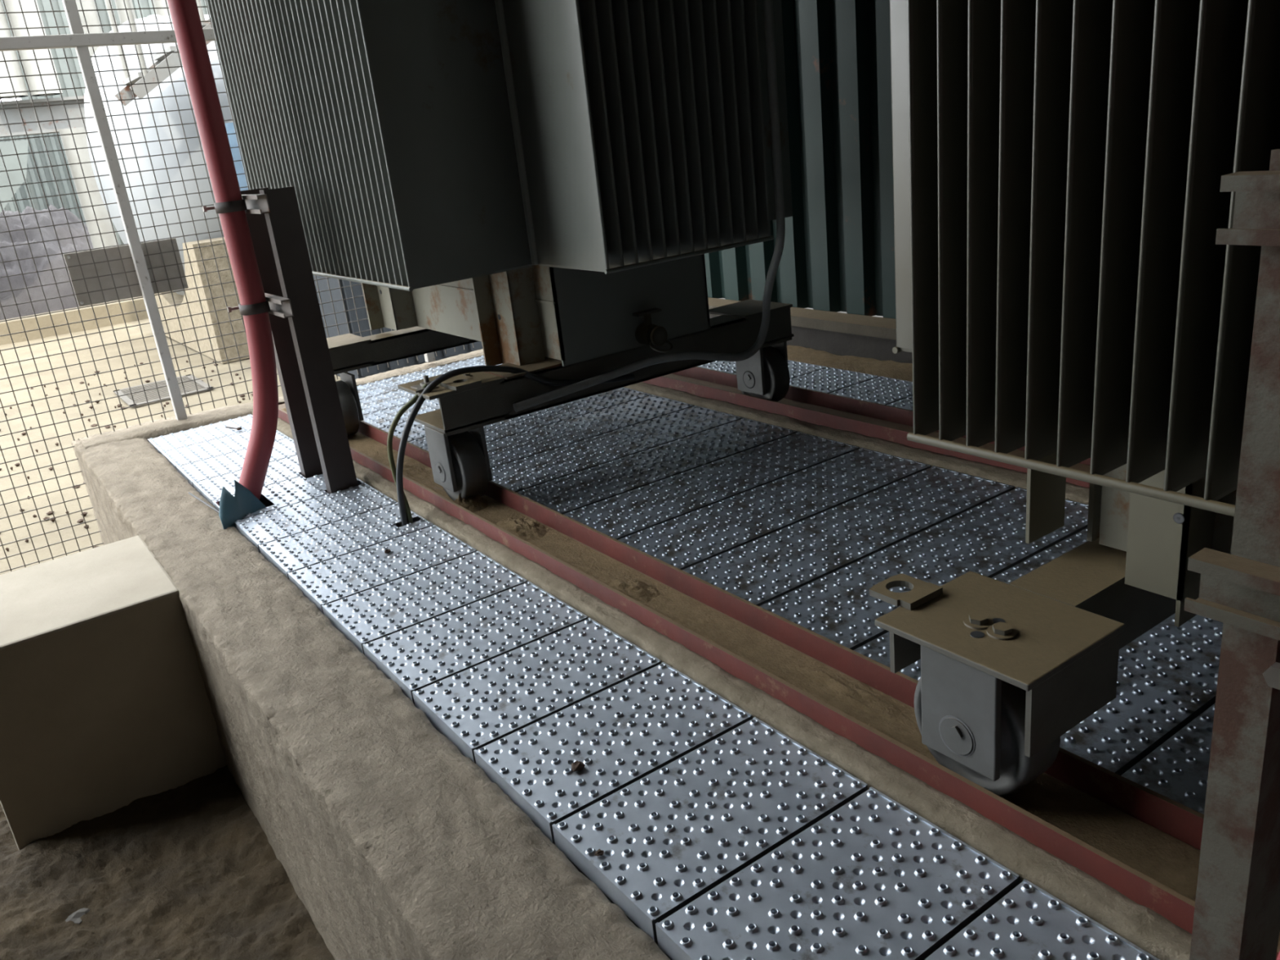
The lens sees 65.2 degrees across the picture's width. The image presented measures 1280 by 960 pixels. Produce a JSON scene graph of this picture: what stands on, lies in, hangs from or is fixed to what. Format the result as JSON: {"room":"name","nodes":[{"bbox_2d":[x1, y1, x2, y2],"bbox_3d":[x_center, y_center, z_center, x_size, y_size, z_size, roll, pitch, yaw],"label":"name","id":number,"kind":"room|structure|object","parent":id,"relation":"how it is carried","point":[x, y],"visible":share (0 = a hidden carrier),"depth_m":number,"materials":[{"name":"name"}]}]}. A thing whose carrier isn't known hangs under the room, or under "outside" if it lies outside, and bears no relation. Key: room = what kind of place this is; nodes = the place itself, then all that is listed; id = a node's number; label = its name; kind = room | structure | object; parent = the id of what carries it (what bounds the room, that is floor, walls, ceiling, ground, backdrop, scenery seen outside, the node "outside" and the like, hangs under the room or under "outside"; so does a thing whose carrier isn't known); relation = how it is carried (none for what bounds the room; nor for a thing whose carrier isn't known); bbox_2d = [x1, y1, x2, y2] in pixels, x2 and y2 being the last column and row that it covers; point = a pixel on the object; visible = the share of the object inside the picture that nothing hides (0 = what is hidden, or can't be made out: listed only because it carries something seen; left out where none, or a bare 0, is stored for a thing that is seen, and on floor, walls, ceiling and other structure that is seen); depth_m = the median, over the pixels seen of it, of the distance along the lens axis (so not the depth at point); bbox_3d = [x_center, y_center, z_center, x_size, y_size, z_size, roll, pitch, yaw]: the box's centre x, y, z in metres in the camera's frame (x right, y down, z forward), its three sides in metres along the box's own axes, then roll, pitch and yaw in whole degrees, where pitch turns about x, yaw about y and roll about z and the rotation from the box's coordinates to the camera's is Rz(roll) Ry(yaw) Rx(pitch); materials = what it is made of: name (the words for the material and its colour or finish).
{"room":"electrical transformer substation","nodes":[
{"label":"electrical transformer substation","id":0,"kind":"room"},
{"bbox_2d":[0,764,334,959],"bbox_3d":[-0.958,1.474,0.497,2.460,0.086,7.260,-19,23,-31],"label":"dirt ground","id":1,"kind":"structure","parent":0,"point":[188,871],"depth_m":2.17,"materials":[{"name":"soil"}]},
{"bbox_2d":[65,907,89,924],"bbox_3d":[-1.184,0.925,2.113,0.052,0.032,0.048,-9,20,-9],"label":"stone","id":2,"kind":"object","parent":1,"relation":"on","point":[75,917],"visible":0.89,"depth_m":2.11,"materials":[{"name":"grey stone"}]},
{"bbox_2d":[0,535,226,850],"bbox_3d":[-1.410,0.535,2.563,0.478,0.561,0.512,-19,23,-31],"label":"concrete block","id":3,"kind":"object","parent":1,"relation":"on","point":[105,706],"depth_m":2.37,"materials":[{"name":"beige concrete"}]},
{"bbox_2d":[0,0,482,573],"bbox_3d":[-2.170,-1.469,3.390,5.020,3.800,0.046,-19,23,-31],"label":"mesh fence","id":4,"kind":"object","parent":1,"relation":"on","point":[77,39],"visible":0.46,"depth_m":3.70,"materials":[{"name":"metal"}]},
{"bbox_2d":[63,238,188,306],"bbox_3d":[-1.933,-0.787,3.784,0.390,0.193,0.010,-19,23,-31],"label":"notice board","id":5,"kind":"object","parent":4,"relation":"attached to","point":[153,247],"visible":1,"depth_m":3.77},
{"bbox_2d":[71,431,670,959],"bbox_3d":[-0.232,0.795,1.532,0.240,0.637,6.340,-19,23,-31],"label":"kerb","id":6,"kind":"object","parent":1,"relation":"on","point":[395,844],"visible":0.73,"depth_m":1.72,"materials":[{"name":"concrete"}]},
{"bbox_2d":[188,492,218,512],"bbox_3d":[-1.276,0.069,2.941,0.006,0.013,0.279,-22,25,-37],"label":"rod","id":7,"kind":"object","parent":6,"relation":"on","point":[189,493],"visible":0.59,"depth_m":2.94,"materials":[{"name":"grey metal"}]},
{"bbox_2d":[0,318,340,574],"bbox_3d":[-13.015,-3.852,19.155,60.000,0.074,38.340,-19,23,-31],"label":"ground","id":8,"kind":"structure","parent":0,"point":[108,337],"depth_m":6.79,"materials":[{"name":"beige concrete"}]},
{"bbox_2d":[0,139,28,213],"bbox_3d":[-7.239,-2.384,10.418,2.040,1.970,0.700,-19,23,-31],"label":"hopper","id":9,"kind":"object","parent":8,"relation":"on","point":[11,162],"visible":0.8,"depth_m":10.32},
{"bbox_2d":[0,95,85,137],"bbox_3d":[-7.816,-3.461,9.951,4.620,0.340,0.250,-19,23,-31],"label":"steel beam","id":10,"kind":"structure","parent":9,"relation":"on","point":[13,115],"depth_m":10.79,"materials":[{"name":"grey metal"}]},
{"bbox_2d":[0,0,28,98],"bbox_3d":[-6.652,-5.358,9.842,0.320,3.000,0.320,-19,23,-31],"label":"column","id":11,"kind":"structure","parent":10,"relation":"on","point":[14,68],"depth_m":10.18,"materials":[{"name":"paint"}]},
{"bbox_2d":[4,0,62,96],"bbox_3d":[-6.385,-5.450,10.014,0.300,3.000,0.300,-19,23,-31],"label":"column","id":12,"kind":"structure","parent":10,"relation":"on","point":[16,20],"depth_m":10.28,"materials":[{"name":"paint"}]},
{"bbox_2d":[0,133,120,244],"bbox_3d":[-7.980,-3.566,13.459,1.598,2.300,0.050,-19,23,-31],"label":"window","id":13,"kind":"structure","parent":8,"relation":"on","point":[42,159],"depth_m":13.35,"materials":[{"name":"grey glass"}]},
{"bbox_2d":[0,204,139,319],"bbox_3d":[-7.964,-2.531,12.006,3.200,1.401,2.000,-19,23,-31],"label":"bush","id":14,"kind":"object","parent":8,"relation":"on","point":[23,251],"visible":0.55,"depth_m":11.74,"materials":[{"name":"grey plant"}]},
{"bbox_2d":[0,296,148,345],"bbox_3d":[-6.436,-1.533,10.354,4.200,0.250,0.300,-19,23,-31],"label":"wall","id":15,"kind":"structure","parent":8,"relation":"on","point":[29,323],"depth_m":10.49,"materials":[{"name":"beige concrete"}]},
{"bbox_2d":[75,0,102,58],"bbox_3d":[-6.059,-4.567,11.324,0.200,5.100,0.195,-19,23,-31],"label":"column","id":16,"kind":"structure","parent":8,"relation":"on","point":[91,16],"depth_m":11.06,"materials":[{"name":"paint"}]},
{"bbox_2d":[58,127,133,302],"bbox_3d":[-5.981,-2.813,11.100,0.280,2.052,0.256,-19,23,-31],"label":"pipe","id":17,"kind":"object","parent":8,"relation":"on","point":[100,211],"visible":0.52,"depth_m":10.86,"materials":[{"name":"metal"}]},
{"bbox_2d":[0,0,209,245],"bbox_3d":[-5.274,-6.392,15.576,7.800,5.500,0.240,-19,23,-31],"label":"window","id":18,"kind":"structure","parent":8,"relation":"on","point":[48,20],"depth_m":13.74,"materials":[{"name":"white glass"}]},
{"bbox_2d":[114,0,136,24],"bbox_3d":[-5.736,-4.678,11.532,0.180,5.100,0.176,-19,23,-31],"label":"column","id":19,"kind":"structure","parent":8,"relation":"on","point":[122,15],"depth_m":11.24,"materials":[{"name":"paint"}]},
{"bbox_2d":[0,360,276,551],"bbox_3d":[-3.056,-0.372,6.285,2.414,0.069,4.637,-19,23,-31],"label":"litter","id":20,"kind":"object","parent":8,"relation":"on","point":[80,521],"visible":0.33,"depth_m":6.36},
{"bbox_2d":[152,0,170,16],"bbox_3d":[-5.412,-4.789,11.740,0.180,5.100,0.176,-19,23,-31],"label":"column","id":21,"kind":"structure","parent":8,"relation":"on","point":[157,3],"depth_m":11.44,"materials":[{"name":"paint"}]},
{"bbox_2d":[113,373,213,406],"bbox_3d":[-3.392,-0.641,7.117,0.540,0.008,0.700,-19,23,-31],"label":"drain grating","id":22,"kind":"object","parent":8,"relation":"on","point":[126,398],"visible":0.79,"depth_m":7.09,"materials":[{"name":"grey metal"}]},
{"bbox_2d":[84,0,249,364],"bbox_3d":[-1.869,-4.231,9.338,6.300,4.919,3.222,-19,23,-31],"label":"storage tank","id":23,"kind":"object","parent":8,"relation":"on","point":[104,63],"visible":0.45,"depth_m":7.71,"materials":[{"name":"white metal"}]},
{"bbox_2d":[224,122,249,191],"bbox_3d":[-2.780,-1.716,7.400,0.320,1.750,0.320,-19,23,-31],"label":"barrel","id":24,"kind":"object","parent":8,"relation":"on","point":[229,126],"visible":0.1,"depth_m":7.03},
{"bbox_2d":[78,348,484,448],"bbox_3d":[-0.908,-0.248,4.648,2.901,0.644,0.232,-19,23,-31],"label":"kerb","id":25,"kind":"object","parent":8,"relation":"on","point":[161,427],"visible":0.09,"depth_m":3.97,"materials":[{"name":"concrete"}]},
{"bbox_2d":[312,274,482,379],"bbox_3d":[-0.790,-2.688,7.328,3.580,3.250,0.800,-19,23,-31],"label":"container","id":26,"kind":"object","parent":8,"relation":"on","point":[322,284],"visible":0.16,"depth_m":6.63,"materials":[{"name":"grey metal"}]},
{"bbox_2d":[259,471,671,959],"bbox_3d":[0.786,0.491,2.047,2.145,0.445,6.100,-19,23,-31],"label":"platform slab","id":27,"kind":"object","parent":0,"point":[265,501],"depth_m":1.48,"materials":[{"name":"concrete"}]},
{"bbox_2d":[147,414,253,453],"bbox_3d":[-1.636,-0.166,3.803,0.388,0.038,0.242,-19,23,-31],"label":"floor plate","id":28,"kind":"object","parent":27,"relation":"on","point":[170,442],"visible":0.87,"depth_m":3.78,"materials":[{"name":"metal"}]},
{"bbox_2d":[225,426,241,430],"bbox_3d":[-1.534,-0.196,3.783,0.077,0.010,0.017,6,23,31],"label":"twig","id":29,"kind":"object","parent":28,"relation":"on","point":[238,428],"visible":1,"depth_m":3.77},
{"bbox_2d":[160,430,288,470],"bbox_3d":[-1.491,-0.112,3.606,0.388,0.038,0.242,-19,23,-31],"label":"floor plate","id":30,"kind":"object","parent":27,"relation":"on","point":[218,446],"visible":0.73,"depth_m":3.58,"materials":[{"name":"metal"}]},
{"bbox_2d":[175,437,297,487],"bbox_3d":[-1.346,-0.058,3.410,0.388,0.038,0.242,-19,23,-31],"label":"floor plate","id":31,"kind":"object","parent":27,"relation":"on","point":[202,469],"visible":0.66,"depth_m":3.38,"materials":[{"name":"metal"}]},
{"bbox_2d":[192,455,303,505],"bbox_3d":[-1.201,-0.004,3.213,0.388,0.038,0.242,-19,23,-31],"label":"floor plate","id":32,"kind":"object","parent":27,"relation":"on","point":[288,468],"visible":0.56,"depth_m":3.18,"materials":[{"name":"metal"}]},
{"bbox_2d":[202,186,357,493],"bbox_3d":[-1.051,-0.357,2.925,0.203,0.939,0.325,-19,23,-31],"label":"support post","id":33,"kind":"object","parent":27,"relation":"on","point":[304,364],"visible":0.84,"depth_m":2.87,"materials":[{"name":"metal"}]},
{"bbox_2d":[167,0,278,499],"bbox_3d":[-1.251,-1.131,2.581,0.248,2.686,0.073,-12,20,-14],"label":"power cable","id":34,"kind":"object","parent":33,"relation":"attached to","point":[184,14],"visible":0.84,"depth_m":2.75,"materials":[{"name":"red rubber"}]},
{"bbox_2d":[211,473,364,519],"bbox_3d":[-1.056,0.050,3.017,0.388,0.038,0.242,-19,23,-31],"label":"floor plate","id":35,"kind":"object","parent":27,"relation":"on","point":[296,490],"visible":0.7,"depth_m":3.01,"materials":[{"name":"metal"}]},
{"bbox_2d":[218,480,265,528],"bbox_3d":[-1.138,0.068,2.824,0.047,0.124,0.166,3,22,24],"label":"sheet","id":36,"kind":"object","parent":35,"relation":"on","point":[233,508],"visible":0.79,"depth_m":2.82,"materials":[{"name":"metal"}]},
{"bbox_2d":[234,483,396,552],"bbox_3d":[-0.911,0.104,2.820,0.388,0.038,0.242,-19,23,-31],"label":"floor plate","id":37,"kind":"object","parent":27,"relation":"on","point":[265,527],"visible":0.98,"depth_m":2.80,"materials":[{"name":"metal"}]},
{"bbox_2d":[258,502,433,579],"bbox_3d":[-0.766,0.158,2.624,0.388,0.038,0.242,-19,23,-31],"label":"floor plate","id":38,"kind":"object","parent":27,"relation":"on","point":[299,551],"visible":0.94,"depth_m":2.60,"materials":[{"name":"metal"}]},
{"bbox_2d":[287,524,476,614],"bbox_3d":[-0.622,0.212,2.428,0.388,0.038,0.242,-19,23,-31],"label":"floor plate","id":39,"kind":"object","parent":27,"relation":"on","point":[338,578],"visible":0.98,"depth_m":2.41,"materials":[{"name":"metal"}]},
{"bbox_2d":[384,549,391,553],"bbox_3d":[-0.622,0.176,2.467,0.017,0.011,0.015,-19,23,-31],"label":"crumb","id":40,"kind":"object","parent":39,"relation":"on","point":[386,551],"visible":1,"depth_m":2.46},
{"bbox_2d":[362,398,439,428],"bbox_3d":[-0.688,-0.305,3.893,0.905,0.038,0.242,-19,23,-31],"label":"floor plate","id":41,"kind":"object","parent":27,"relation":"on","point":[381,419],"visible":0.25,"depth_m":3.76,"materials":[{"name":"metal"}]},
{"bbox_2d":[380,420,426,441],"bbox_3d":[-0.542,-0.251,3.695,0.905,0.038,0.242,-19,23,-31],"label":"floor plate","id":42,"kind":"object","parent":27,"relation":"on","point":[417,431],"visible":0.11,"depth_m":3.52,"materials":[{"name":"metal"}]},
{"bbox_2d":[321,550,527,654],"bbox_3d":[-0.477,0.266,2.231,0.388,0.038,0.242,-19,23,-31],"label":"floor plate","id":43,"kind":"object","parent":27,"relation":"on","point":[375,613],"visible":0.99,"depth_m":2.21,"materials":[{"name":"metal"}]},
{"bbox_2d":[356,355,500,399],"bbox_3d":[-0.980,-0.414,4.288,0.905,0.038,0.242,-19,23,-31],"label":"floor plate","id":44,"kind":"object","parent":27,"relation":"on","point":[386,385],"visible":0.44,"depth_m":4.32,"materials":[{"name":"metal"}]},
{"bbox_2d":[360,364,501,414],"bbox_3d":[-0.834,-0.360,4.091,0.905,0.038,0.242,-19,23,-31],"label":"floor plate","id":45,"kind":"object","parent":27,"relation":"on","point":[391,399],"visible":0.16,"depth_m":3.97,"materials":[{"name":"metal"}]},
{"bbox_2d":[362,581,587,704],"bbox_3d":[-0.332,0.320,2.035,0.388,0.038,0.242,-19,23,-31],"label":"floor plate","id":46,"kind":"object","parent":27,"relation":"on","point":[420,655],"visible":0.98,"depth_m":2.01,"materials":[{"name":"metal"}]},
{"bbox_2d":[408,386,650,451],"bbox_3d":[-0.396,-0.197,3.497,0.905,0.038,0.242,-19,23,-31],"label":"floor plate","id":47,"kind":"object","parent":27,"relation":"on","point":[510,427],"visible":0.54,"depth_m":3.51,"materials":[{"name":"metal"}]},
{"bbox_2d":[412,617,661,763],"bbox_3d":[-0.187,0.374,1.838,0.388,0.038,0.242,-19,23,-31],"label":"floor plate","id":48,"kind":"object","parent":27,"relation":"on","point":[476,707],"visible":1,"depth_m":1.81,"materials":[{"name":"metal"}]},
{"bbox_2d":[486,394,693,468],"bbox_3d":[-0.250,-0.142,3.300,0.905,0.038,0.242,-19,23,-31],"label":"floor plate","id":49,"kind":"object","parent":27,"relation":"on","point":[507,450],"visible":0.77,"depth_m":3.32,"materials":[{"name":"metal"}]},
{"bbox_2d":[473,662,751,842],"bbox_3d":[-0.042,0.428,1.642,0.388,0.038,0.242,-19,23,-31],"label":"floor plate","id":50,"kind":"object","parent":27,"relation":"on","point":[623,733],"visible":0.99,"depth_m":1.62,"materials":[{"name":"metal"}]},
{"bbox_2d":[571,760,585,771],"bbox_3d":[-0.097,0.443,1.554,0.022,0.013,0.022,-19,23,-31],"label":"crumb","id":51,"kind":"object","parent":50,"relation":"on","point":[575,766],"visible":1,"depth_m":1.55,"materials":[{"name":"brown stone"}]},
{"bbox_2d":[490,405,742,492],"bbox_3d":[-0.104,-0.088,3.102,0.905,0.038,0.242,-19,23,-31],"label":"floor plate","id":52,"kind":"object","parent":27,"relation":"on","point":[516,476],"visible":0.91,"depth_m":3.09,"materials":[{"name":"metal"}]},
{"bbox_2d":[516,417,796,514],"bbox_3d":[0.041,-0.033,2.904,0.905,0.038,0.242,-19,23,-31],"label":"floor plate","id":53,"kind":"object","parent":27,"relation":"on","point":[588,486],"visible":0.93,"depth_m":2.88,"materials":[{"name":"metal"}]},
{"bbox_2d":[551,716,867,942],"bbox_3d":[0.103,0.482,1.445,0.388,0.038,0.242,-19,23,-31],"label":"floor plate","id":54,"kind":"object","parent":27,"relation":"on","point":[668,837],"visible":1,"depth_m":1.42,"materials":[{"name":"metal"}]},
{"bbox_2d":[594,848,604,856],"bbox_3d":[-0.055,0.508,1.364,0.014,0.005,0.012,-19,23,-31],"label":"crumb","id":55,"kind":"object","parent":54,"relation":"on","point":[599,852],"visible":1,"depth_m":1.36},
{"bbox_2d":[563,431,859,539],"bbox_3d":[0.187,0.021,2.706,0.905,0.038,0.242,-19,23,-31],"label":"floor plate","id":56,"kind":"object","parent":27,"relation":"on","point":[618,517],"visible":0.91,"depth_m":2.69,"materials":[{"name":"metal"}]},
{"bbox_2d":[697,360,736,373],"bbox_3d":[0.323,-0.433,3.931,0.390,0.038,0.242,-19,23,-31],"label":"floor plate","id":57,"kind":"object","parent":27,"relation":"on","point":[721,366],"visible":0.2,"depth_m":3.92,"materials":[{"name":"metal"}]},
{"bbox_2d":[251,408,1191,959],"bbox_3d":[-0.259,0.235,2.287,0.042,0.104,4.400,-19,23,-31],"label":"bedding","id":58,"kind":"object","parent":27,"relation":"on","point":[1145,928],"visible":0.48,"depth_m":1.47,"materials":[{"name":"concrete"}]},
{"bbox_2d":[617,447,930,569],"bbox_3d":[0.333,0.075,2.509,0.905,0.038,0.242,-19,23,-31],"label":"floor plate","id":59,"kind":"object","parent":27,"relation":"on","point":[682,542],"visible":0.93,"depth_m":2.49,"materials":[{"name":"metal"}]},
{"bbox_2d":[278,403,1279,959],"bbox_3d":[-0.167,0.175,2.301,0.154,0.088,4.440,-19,23,-31],"label":"channel","id":60,"kind":"object","parent":27,"relation":"on","point":[1166,815],"visible":0.36,"depth_m":1.63,"materials":[{"name":"red paint"}]},
{"bbox_2d":[206,0,794,500],"bbox_3d":[-0.362,-1.276,2.927,1.296,2.333,1.572,-19,23,-31],"label":"transformer","id":61,"kind":"object","parent":60,"relation":"on","point":[548,185],"visible":0.91,"depth_m":2.50,"materials":[{"name":"grey paint"}]},
{"bbox_2d":[386,383,426,523],"bbox_3d":[-0.590,-0.038,2.651,0.136,0.422,0.048,-19,23,-31],"label":"earth wire","id":62,"kind":"object","parent":61,"relation":"attached to","point":[389,441],"visible":0.8,"depth_m":2.60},
{"bbox_2d":[395,365,634,525],"bbox_3d":[-0.319,-0.112,2.733,0.728,0.448,0.053,-16,22,-25],"label":"cable","id":63,"kind":"object","parent":61,"relation":"attached to","point":[399,471],"visible":0.93,"depth_m":2.62,"materials":[{"name":"black rubber"}]},
{"bbox_2d":[512,0,785,412],"bbox_3d":[-0.060,-1.046,2.521,0.773,1.656,0.210,-9,20,-8],"label":"cable","id":64,"kind":"object","parent":61,"relation":"attached to","point":[767,4],"visible":1,"depth_m":2.68,"materials":[{"name":"black rubber"}]},
{"bbox_2d":[281,408,1279,946],"bbox_3d":[-0.242,0.145,2.402,0.120,0.007,4.000,-19,23,-31],"label":"bed","id":65,"kind":"object","parent":60,"relation":"on","point":[1160,856],"visible":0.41,"depth_m":1.59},
{"bbox_2d":[453,493,488,512],"bbox_3d":[-0.458,0.054,2.676,0.110,0.043,0.120,-19,23,-31],"label":"heap","id":66,"kind":"object","parent":65,"relation":"on","point":[473,504],"visible":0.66,"depth_m":2.65,"materials":[{"name":"brown soil"}]},
{"bbox_2d":[496,516,546,541],"bbox_3d":[-0.300,0.114,2.478,0.124,0.031,0.200,-19,23,-31],"label":"heap","id":67,"kind":"object","parent":65,"relation":"on","point":[528,530],"visible":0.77,"depth_m":2.46,"materials":[{"name":"brown soil"}]},
{"bbox_2d":[603,575,660,602],"bbox_3d":[-0.024,0.224,2.101,0.120,0.021,0.190,-19,23,-31],"label":"heap","id":68,"kind":"object","parent":65,"relation":"on","point":[638,589],"visible":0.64,"depth_m":2.09,"materials":[{"name":"brown soil"}]},
{"bbox_2d":[795,662,916,725],"bbox_3d":[0.348,0.346,1.646,0.088,0.018,0.320,-19,23,-31],"label":"heap","id":69,"kind":"object","parent":65,"relation":"on","point":[857,695],"visible":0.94,"depth_m":1.63,"materials":[{"name":"brown soil"}]},
{"bbox_2d":[869,0,1279,796],"bbox_3d":[1.037,-0.750,1.016,1.284,2.333,1.526,-19,23,-31],"label":"transformer","id":70,"kind":"object","parent":65,"relation":"on","point":[1066,293],"visible":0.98,"depth_m":1.07,"materials":[{"name":"paint"}]},
{"bbox_2d":[733,360,826,378],"bbox_3d":[0.469,-0.379,3.733,0.390,0.038,0.242,-19,23,-31],"label":"floor plate","id":71,"kind":"object","parent":27,"relation":"on","point":[796,369],"visible":0.19,"depth_m":3.75,"materials":[{"name":"metal"}]},
{"bbox_2d":[789,367,878,393],"bbox_3d":[0.615,-0.324,3.536,0.390,0.038,0.242,-19,23,-31],"label":"floor plate","id":72,"kind":"object","parent":27,"relation":"on","point":[828,380],"visible":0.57,"depth_m":3.56,"materials":[{"name":"metal"}]},
{"bbox_2d":[655,786,1019,959],"bbox_3d":[0.248,0.536,1.249,0.388,0.038,0.242,-19,23,-31],"label":"floor plate","id":73,"kind":"object","parent":27,"relation":"on","point":[873,878],"visible":1,"depth_m":1.25,"materials":[{"name":"metal"}]},
{"bbox_2d":[682,466,1013,606],"bbox_3d":[0.479,0.130,2.311,0.905,0.038,0.242,-19,23,-31],"label":"floor plate","id":74,"kind":"object","parent":27,"relation":"on","point":[761,571],"visible":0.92,"depth_m":2.29,"materials":[{"name":"metal"}]},
{"bbox_2d":[623,382,1088,504],"bbox_3d":[0.642,-0.074,2.867,0.048,0.103,4.400,-19,23,-31],"label":"rail","id":75,"kind":"object","parent":27,"relation":"on","point":[1073,492],"visible":0.17,"depth_m":2.83,"materials":[{"name":"metal"}]},
{"bbox_2d":[642,366,1090,488],"bbox_3d":[0.741,-0.136,2.885,0.164,0.088,4.440,-19,23,-31],"label":"channel","id":76,"kind":"object","parent":27,"relation":"on","point":[889,423],"visible":0.16,"depth_m":3.09,"materials":[{"name":"red paint"}]},
{"bbox_2d":[830,376,912,404],"bbox_3d":[0.761,-0.270,3.338,0.390,0.038,0.242,-19,23,-31],"label":"floor plate","id":77,"kind":"object","parent":27,"relation":"on","point":[881,389],"visible":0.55,"depth_m":3.37,"materials":[{"name":"metal"}]},
{"bbox_2d":[887,395,913,410],"bbox_3d":[0.907,-0.215,3.140,0.390,0.038,0.242,-19,23,-31],"label":"floor plate","id":78,"kind":"object","parent":27,"relation":"on","point":[906,403],"visible":0.08,"depth_m":3.19,"materials":[{"name":"metal"}]},
{"bbox_2d":[759,487,1088,649],"bbox_3d":[0.625,0.184,2.113,0.905,0.038,0.242,-19,23,-31],"label":"floor plate","id":79,"kind":"object","parent":27,"relation":"on","point":[988,539],"visible":0.7,"depth_m":2.10,"materials":[{"name":"metal"}]},
{"bbox_2d":[853,528,1088,680],"bbox_3d":[0.771,0.238,1.915,0.905,0.038,0.242,-19,23,-31],"label":"floor plate","id":80,"kind":"object","parent":27,"relation":"on","point":[877,649],"visible":0.07,"depth_m":2.01,"materials":[{"name":"metal"}]},
{"bbox_2d":[924,878,1159,959],"bbox_3d":[0.393,0.590,1.052,0.388,0.038,0.242,-19,23,-31],"label":"floor plate","id":81,"kind":"object","parent":27,"relation":"on","point":[1028,922],"visible":1,"depth_m":1.16,"materials":[{"name":"metal"}]},
{"bbox_2d":[1059,613,1223,775],"bbox_3d":[0.917,0.293,1.717,0.905,0.038,0.242,-19,23,-31],"label":"floor plate","id":82,"kind":"object","parent":27,"relation":"on","point":[1167,676],"visible":0.26,"depth_m":1.57,"materials":[{"name":"metal"}]},
{"bbox_2d":[1121,702,1215,814],"bbox_3d":[1.062,0.347,1.520,0.905,0.038,0.242,-19,23,-31],"label":"floor plate","id":83,"kind":"object","parent":27,"relation":"on","point":[1177,770],"visible":0.24,"depth_m":1.41,"materials":[{"name":"metal"}]},
{"bbox_2d":[1183,148,1279,959],"bbox_3d":[0.562,0.244,0.738,0.203,0.939,0.330,-19,23,-31],"label":"metal post","id":84,"kind":"object","parent":27,"relation":"on","point":[1237,915],"visible":1,"depth_m":0.82,"materials":[{"name":"metal"}]},
{"bbox_2d":[1276,950,1279,959],"bbox_3d":[0.420,0.053,0.614,0.248,1.436,0.073,-12,20,-14],"label":"power cable","id":85,"kind":"object","parent":84,"relation":"attached to","point":[1278,955],"visible":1,"depth_m":0.76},
{"bbox_2d":[704,0,895,319],"bbox_3d":[1.923,-1.787,1.768,0.065,3.382,7.310,-19,23,-31],"label":"wall","id":86,"kind":"structure","parent":0,"point":[838,253],"depth_m":3.86,"materials":[{"name":"grey metal"}]},
{"bbox_2d":[707,297,896,339],"bbox_3d":[1.732,-0.269,2.663,0.135,0.040,5.900,-19,23,-31],"label":"trim","id":87,"kind":"structure","parent":86,"relation":"attached to","point":[856,324],"depth_m":3.90,"materials":[{"name":"concrete"}]},
{"bbox_2d":[709,297,912,377],"bbox_3d":[1.884,-0.016,2.845,0.400,0.588,5.900,-19,23,-31],"label":"plinth","id":88,"kind":"object","parent":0,"point":[841,344],"depth_m":3.87,"materials":[{"name":"concrete"}]},
{"bbox_2d":[786,345,912,382],"bbox_3d":[1.671,-0.139,2.654,0.275,0.025,5.900,-19,23,-31],"label":"kerb","id":89,"kind":"object","parent":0,"point":[889,368],"visible":0.18,"depth_m":3.76,"materials":[{"name":"beige concrete"}]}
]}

